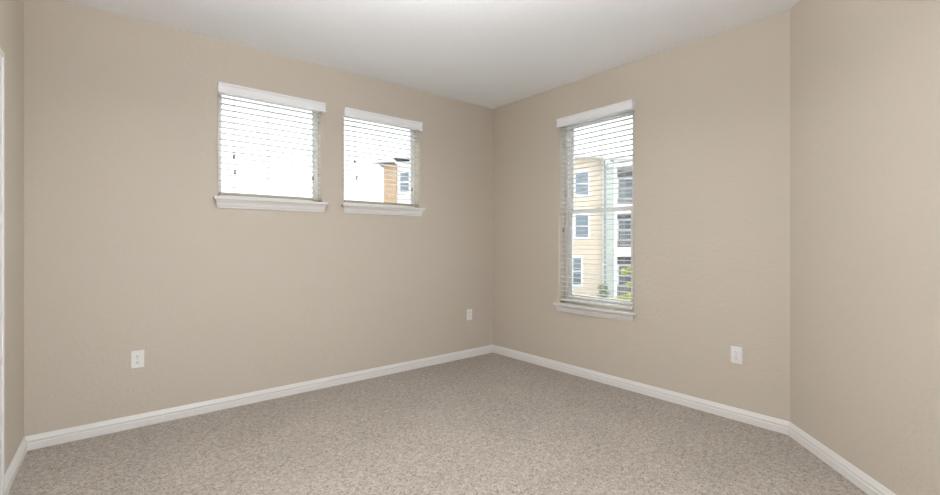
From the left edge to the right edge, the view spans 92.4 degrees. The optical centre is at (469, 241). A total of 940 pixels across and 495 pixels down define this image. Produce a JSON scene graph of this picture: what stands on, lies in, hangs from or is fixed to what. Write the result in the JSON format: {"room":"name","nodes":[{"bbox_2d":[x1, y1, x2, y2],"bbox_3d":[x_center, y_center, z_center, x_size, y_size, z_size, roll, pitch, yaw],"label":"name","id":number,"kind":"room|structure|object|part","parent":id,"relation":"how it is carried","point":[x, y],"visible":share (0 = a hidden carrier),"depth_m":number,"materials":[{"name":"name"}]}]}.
{"room":"empty bedroom","nodes":[
{"label":"empty bedroom","id":0,"kind":"room"},
{"bbox_2d":[0,0,23,472],"bbox_3d":[-1.062,-0.130,0.491,0.160,2.740,5.403,0,0,-38],"label":"wall","id":1,"kind":"structure","parent":0,"point":[11,11],"depth_m":2.44,"materials":[{"name":"beige paint"}]},
{"bbox_2d":[0,47,4,494],"bbox_3d":[-1.992,0.168,1.740,0.217,2.145,0.942,0,0,-38],"label":"door","id":2,"kind":"structure","parent":1,"relation":"in","point":[2,55],"depth_m":2.13,"materials":[{"name":"white paint"}]},
{"bbox_2d":[5,437,26,494],"bbox_3d":[-2.438,1.198,2.416,0.016,0.083,0.673,0,0,-38],"label":"baseboard","id":3,"kind":"structure","parent":1,"relation":"attached to","point":[17,460],"depth_m":2.40,"materials":[{"name":"white paint"}]},
{"bbox_2d":[24,0,492,436],"bbox_3d":[-1.246,-0.130,3.940,4.094,2.740,0.160,0,0,-40],"label":"wall","id":4,"kind":"structure","parent":0,"point":[128,245],"depth_m":3.25,"materials":[{"name":"beige paint"}]},
{"bbox_2d":[131,350,143,368],"bbox_3d":[-2.227,0.786,3.020,0.071,0.116,0.010,0,0,-40],"label":"wall outlet","id":5,"kind":"object","parent":4,"relation":"attached to","point":[137,357],"visible":1,"depth_m":3.02,"materials":[{"name":"white plastic"}]},
{"bbox_2d":[25,345,492,450],"bbox_3d":[-1.190,1.198,3.872,3.774,0.083,0.016,0,0,-40],"label":"baseboard","id":6,"kind":"structure","parent":4,"relation":"attached to","point":[51,438],"depth_m":3.34,"materials":[{"name":"white paint"}]},
{"bbox_2d":[213,94,327,211],"bbox_3d":[-1.591,-0.707,3.620,0.854,0.907,0.195,0,0,-40],"label":"window","id":7,"kind":"structure","parent":4,"relation":"in","point":[223,201],"depth_m":3.54,"materials":[{"name":"white plastic"}]},
{"bbox_3d":[-1.573,-0.325,3.599,0.854,0.020,0.140,0,0,-40],"label":"sill","id":8,"kind":"part","parent":7,"relation":"part of","materials":[{"name":"white paint"}]},
{"bbox_2d":[217,82,325,200],"bbox_3d":[-1.559,-0.762,3.582,0.802,0.815,0.118,0,0,-40],"label":"window blind","id":9,"kind":"object","parent":7,"relation":"attached to","point":[227,89],"visible":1,"depth_m":3.55,"materials":[{"name":"white plastic"}]},
{"bbox_3d":[-1.792,-0.742,3.430,0.006,0.741,0.055,0,0,-40],"label":"ladder cord","id":10,"kind":"part","parent":9,"relation":"part of","materials":[{"name":"white fabric"}]},
{"bbox_3d":[-1.606,-0.742,3.584,0.006,0.741,0.055,0,0,-40],"label":"ladder cord","id":11,"kind":"part","parent":9,"relation":"part of","materials":[{"name":"white fabric"}]},
{"bbox_3d":[-1.579,-0.364,3.606,0.760,0.018,0.052,0,0,-40],"label":"rail","id":12,"kind":"part","parent":9,"relation":"part of","materials":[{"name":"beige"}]},
{"bbox_3d":[-1.334,-0.742,3.808,0.006,0.741,0.055,0,0,-40],"label":"ladder cord","id":13,"kind":"part","parent":9,"relation":"part of","materials":[{"name":"white fabric"}]},
{"bbox_2d":[341,117,424,215],"bbox_3d":[-0.831,-0.707,4.247,0.859,0.907,0.195,0,0,-40],"label":"window","id":14,"kind":"structure","parent":4,"relation":"in","point":[354,208],"depth_m":4.24,"materials":[{"name":"white plastic"}]},
{"bbox_3d":[-0.876,-0.748,4.301,0.783,0.825,0.055,0,0,-40],"label":"frame","id":15,"kind":"part","parent":14,"relation":"part of","materials":[{"name":"white plastic"}]},
{"bbox_2d":[343,107,422,205],"bbox_3d":[-0.808,-0.762,4.202,0.801,0.815,0.118,0,0,-40],"label":"window blind","id":16,"kind":"object","parent":14,"relation":"attached to","point":[351,113],"visible":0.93,"depth_m":4.19,"materials":[{"name":"white plastic"}]},
{"bbox_3d":[-1.035,-0.742,4.055,0.006,0.741,0.055,0,0,-40],"label":"ladder cord","id":17,"kind":"part","parent":16,"relation":"part of","materials":[{"name":"white fabric"}]},
{"bbox_3d":[-0.820,-0.364,4.233,0.765,0.018,0.052,0,0,-40],"label":"rail","id":18,"kind":"part","parent":16,"relation":"part of","materials":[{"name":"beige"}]},
{"bbox_3d":[-0.569,-0.742,4.440,0.006,0.741,0.055,0,0,-40],"label":"ladder cord","id":19,"kind":"part","parent":16,"relation":"part of","materials":[{"name":"white fabric"}]},
{"bbox_3d":[-0.814,-0.325,4.226,0.859,0.020,0.140,0,0,-40],"label":"sill","id":20,"kind":"part","parent":14,"relation":"part of","materials":[{"name":"white paint"}]},
{"bbox_2d":[467,309,471,319],"bbox_3d":[-0.005,0.782,4.855,0.071,0.116,0.010,0,0,-40],"label":"wall outlet","id":21,"kind":"object","parent":4,"relation":"attached to","point":[469,311],"visible":1,"depth_m":4.85,"materials":[{"name":"white plastic"}]},
{"bbox_2d":[67,0,798,108],"bbox_3d":[0.437,-1.560,1.725,4.317,0.120,5.720,0,0,-40],"label":"ceiling","id":22,"kind":"structure","parent":0,"point":[492,54],"depth_m":3.23,"materials":[{"name":"white paint"}]},
{"bbox_2d":[8,353,867,494],"bbox_3d":[0.437,1.300,1.725,4.317,0.120,5.720,0,0,-40],"label":"floor","id":23,"kind":"structure","parent":0,"point":[490,423],"depth_m":2.71,"materials":[{"name":"beige carpet"}]},
{"bbox_2d":[493,9,789,421],"bbox_3d":[1.221,-0.130,4.040,0.160,2.740,2.827,0,0,-40],"label":"wall","id":24,"kind":"structure","parent":0,"point":[711,114],"depth_m":3.43,"materials":[{"name":"beige paint"}]},
{"bbox_2d":[553,110,636,321],"bbox_3d":[1.148,-0.249,4.086,0.195,1.832,0.850,0,0,-40],"label":"window","id":25,"kind":"structure","parent":24,"relation":"in","point":[621,315],"depth_m":4.22,"materials":[{"name":"white plastic"}]},
{"bbox_3d":[1.127,0.595,4.068,0.140,0.020,0.850,0,0,-40],"label":"sill","id":26,"kind":"part","parent":25,"relation":"part of","materials":[{"name":"white paint"}]},
{"bbox_2d":[556,99,634,308],"bbox_3d":[1.120,-0.306,4.042,0.118,1.738,0.794,0,0,-40],"label":"window blind","id":27,"kind":"object","parent":25,"relation":"attached to","point":[628,105],"visible":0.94,"depth_m":4.00,"materials":[{"name":"white plastic"}]},
{"bbox_3d":[0.895,-0.625,4.314,0.002,0.980,0.002,0,0,-4],"label":"pull cord","id":28,"kind":"part","parent":27,"relation":"part of","materials":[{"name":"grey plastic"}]},
{"bbox_3d":[1.134,0.554,4.074,0.052,0.018,0.756,0,0,-40],"label":"rail","id":29,"kind":"part","parent":27,"relation":"part of","materials":[{"name":"white plastic"}]},
{"bbox_3d":[1.311,-0.285,3.859,0.055,1.664,0.006,0,0,-40],"label":"ladder cord","id":30,"kind":"part","parent":27,"relation":"part of","materials":[{"name":"white fabric"}]},
{"bbox_3d":[1.193,0.116,4.123,0.020,0.851,0.694,0,0,-40],"label":"sash","id":31,"kind":"part","parent":25,"relation":"part of","materials":[{"name":"white plastic"}]},
{"bbox_3d":[1.211,-0.703,4.138,0.020,0.861,0.694,0,0,-40],"label":"sash","id":32,"kind":"part","parent":25,"relation":"part of","materials":[{"name":"white plastic"}]},
{"bbox_2d":[493,345,788,434],"bbox_3d":[1.153,1.198,3.984,0.016,0.083,2.827,0,0,-40],"label":"baseboard","id":33,"kind":"structure","parent":24,"relation":"attached to","point":[759,420],"depth_m":3.56,"materials":[{"name":"white paint"}]},
{"bbox_2d":[731,346,741,363],"bbox_3d":[1.856,0.788,3.139,0.010,0.116,0.071,0,0,-40],"label":"wall outlet","id":34,"kind":"object","parent":24,"relation":"attached to","point":[736,352],"visible":1,"depth_m":3.13,"materials":[{"name":"white plastic"}]},
{"bbox_2d":[790,0,939,494],"bbox_3d":[2.055,-0.130,2.235,0.160,2.740,1.320,0,0,7],"label":"wall","id":35,"kind":"structure","parent":0,"point":[865,74],"depth_m":2.25,"materials":[{"name":"beige paint"}]},
{"bbox_2d":[788,422,895,494],"bbox_3d":[1.967,1.198,2.242,0.016,0.083,1.327,0,0,7],"label":"baseboard","id":36,"kind":"structure","parent":35,"relation":"attached to","point":[870,486],"depth_m":2.42,"materials":[{"name":"white paint"}]},
{"label":"outside","id":37,"kind":"structure","parent":0,"visible":0},
{"bbox_3d":[-2.497,4.290,31.980,120.000,0.200,105.000,0,0,-40],"label":"ground","id":38,"kind":"structure","parent":37,"visible":0},
{"bbox_2d":[374,157,408,203],"bbox_3d":[-2.836,-0.910,32.631,6.200,10.200,7.200,0,0,5],"label":"apartment building","id":39,"kind":"structure","parent":38,"relation":"on","point":[406,196],"depth_m":29.89,"materials":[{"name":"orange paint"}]},
{"bbox_3d":[-4.339,-3.960,29.942,0.620,1.280,0.020,0,0,5],"label":"pane","id":40,"kind":"part","parent":39,"relation":"part of","materials":[{"name":"blue glass"}]},
{"bbox_2d":[573,153,631,298],"bbox_3d":[9.255,-1.145,32.293,16.800,10.670,8.399,0,0,-7],"label":"apartment building","id":41,"kind":"structure","parent":38,"relation":"on","point":[614,247],"depth_m":28.84,"materials":[{"name":"beige"}]},
{"bbox_3d":[6.671,1.860,28.755,0.880,1.740,0.020,0,0,-7],"label":"pane","id":42,"kind":"part","parent":41,"relation":"part of","materials":[{"name":"blue glass"}]},
{"bbox_3d":[7.138,-3.725,28.809,0.880,1.450,0.020,0,0,-7],"label":"pane","id":43,"kind":"part","parent":41,"relation":"part of","materials":[{"name":"blue glass"}]},
{"bbox_3d":[7.138,-1.020,28.809,0.880,1.440,0.020,0,0,-7],"label":"pane","id":44,"kind":"part","parent":41,"relation":"part of","materials":[{"name":"blue glass"}]},
{"bbox_3d":[9.322,2.365,28.817,0.140,2.850,0.140,0,0,-7],"label":"balcony post","id":45,"kind":"part","parent":41,"relation":"part of","materials":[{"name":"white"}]},
{"bbox_3d":[13.495,3.215,29.286,8.260,0.990,0.060,0,0,-7],"label":"balcony rail","id":46,"kind":"part","parent":41,"relation":"part of","materials":[{"name":"grey"}]},
{"bbox_3d":[13.495,-0.235,29.286,8.260,0.990,0.060,0,0,-7],"label":"balcony rail","id":47,"kind":"part","parent":41,"relation":"part of","materials":[{"name":"grey"}]},
{"bbox_3d":[13.495,-3.015,29.286,8.260,0.990,0.060,0,0,-7],"label":"balcony rail","id":48,"kind":"part","parent":41,"relation":"part of","materials":[{"name":"grey"}]},
{"bbox_3d":[10.529,2.240,30.405,1.080,1.280,0.020,0,0,-7],"label":"pane","id":49,"kind":"part","parent":41,"relation":"part of","materials":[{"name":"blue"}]},
{"bbox_3d":[10.529,-0.810,30.405,1.080,1.280,0.020,0,0,-7],"label":"pane","id":50,"kind":"part","parent":41,"relation":"part of","materials":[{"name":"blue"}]},
{"bbox_3d":[10.529,-3.610,30.405,1.080,1.280,0.020,0,0,-7],"label":"pane","id":51,"kind":"part","parent":41,"relation":"part of","materials":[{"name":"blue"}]},
{"bbox_2d":[597,284,609,297],"bbox_3d":[7.991,3.331,26.954,0.947,1.725,0.816,0,0,-40],"label":"bush","id":52,"kind":"object","parent":38,"relation":"on","point":[604,286],"visible":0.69,"depth_m":26.88,"materials":[{"name":"green plant"}]},
{"bbox_2d":[613,293,630,299],"bbox_3d":[8.771,3.512,25.021,2.086,1.368,1.006,0,0,-10],"label":"leafy shrub","id":53,"kind":"object","parent":38,"relation":"on","point":[628,294],"visible":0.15,"depth_m":24.91,"materials":[{"name":"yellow plant"}]},
{"bbox_2d":[620,265,630,293],"bbox_3d":[9.350,2.699,26.033,1.411,2.985,0.760,0,0,-19],"label":"ornamental tree","id":54,"kind":"object","parent":38,"relation":"on","point":[628,267],"visible":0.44,"depth_m":26.00,"materials":[{"name":"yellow plant"}]}
]}

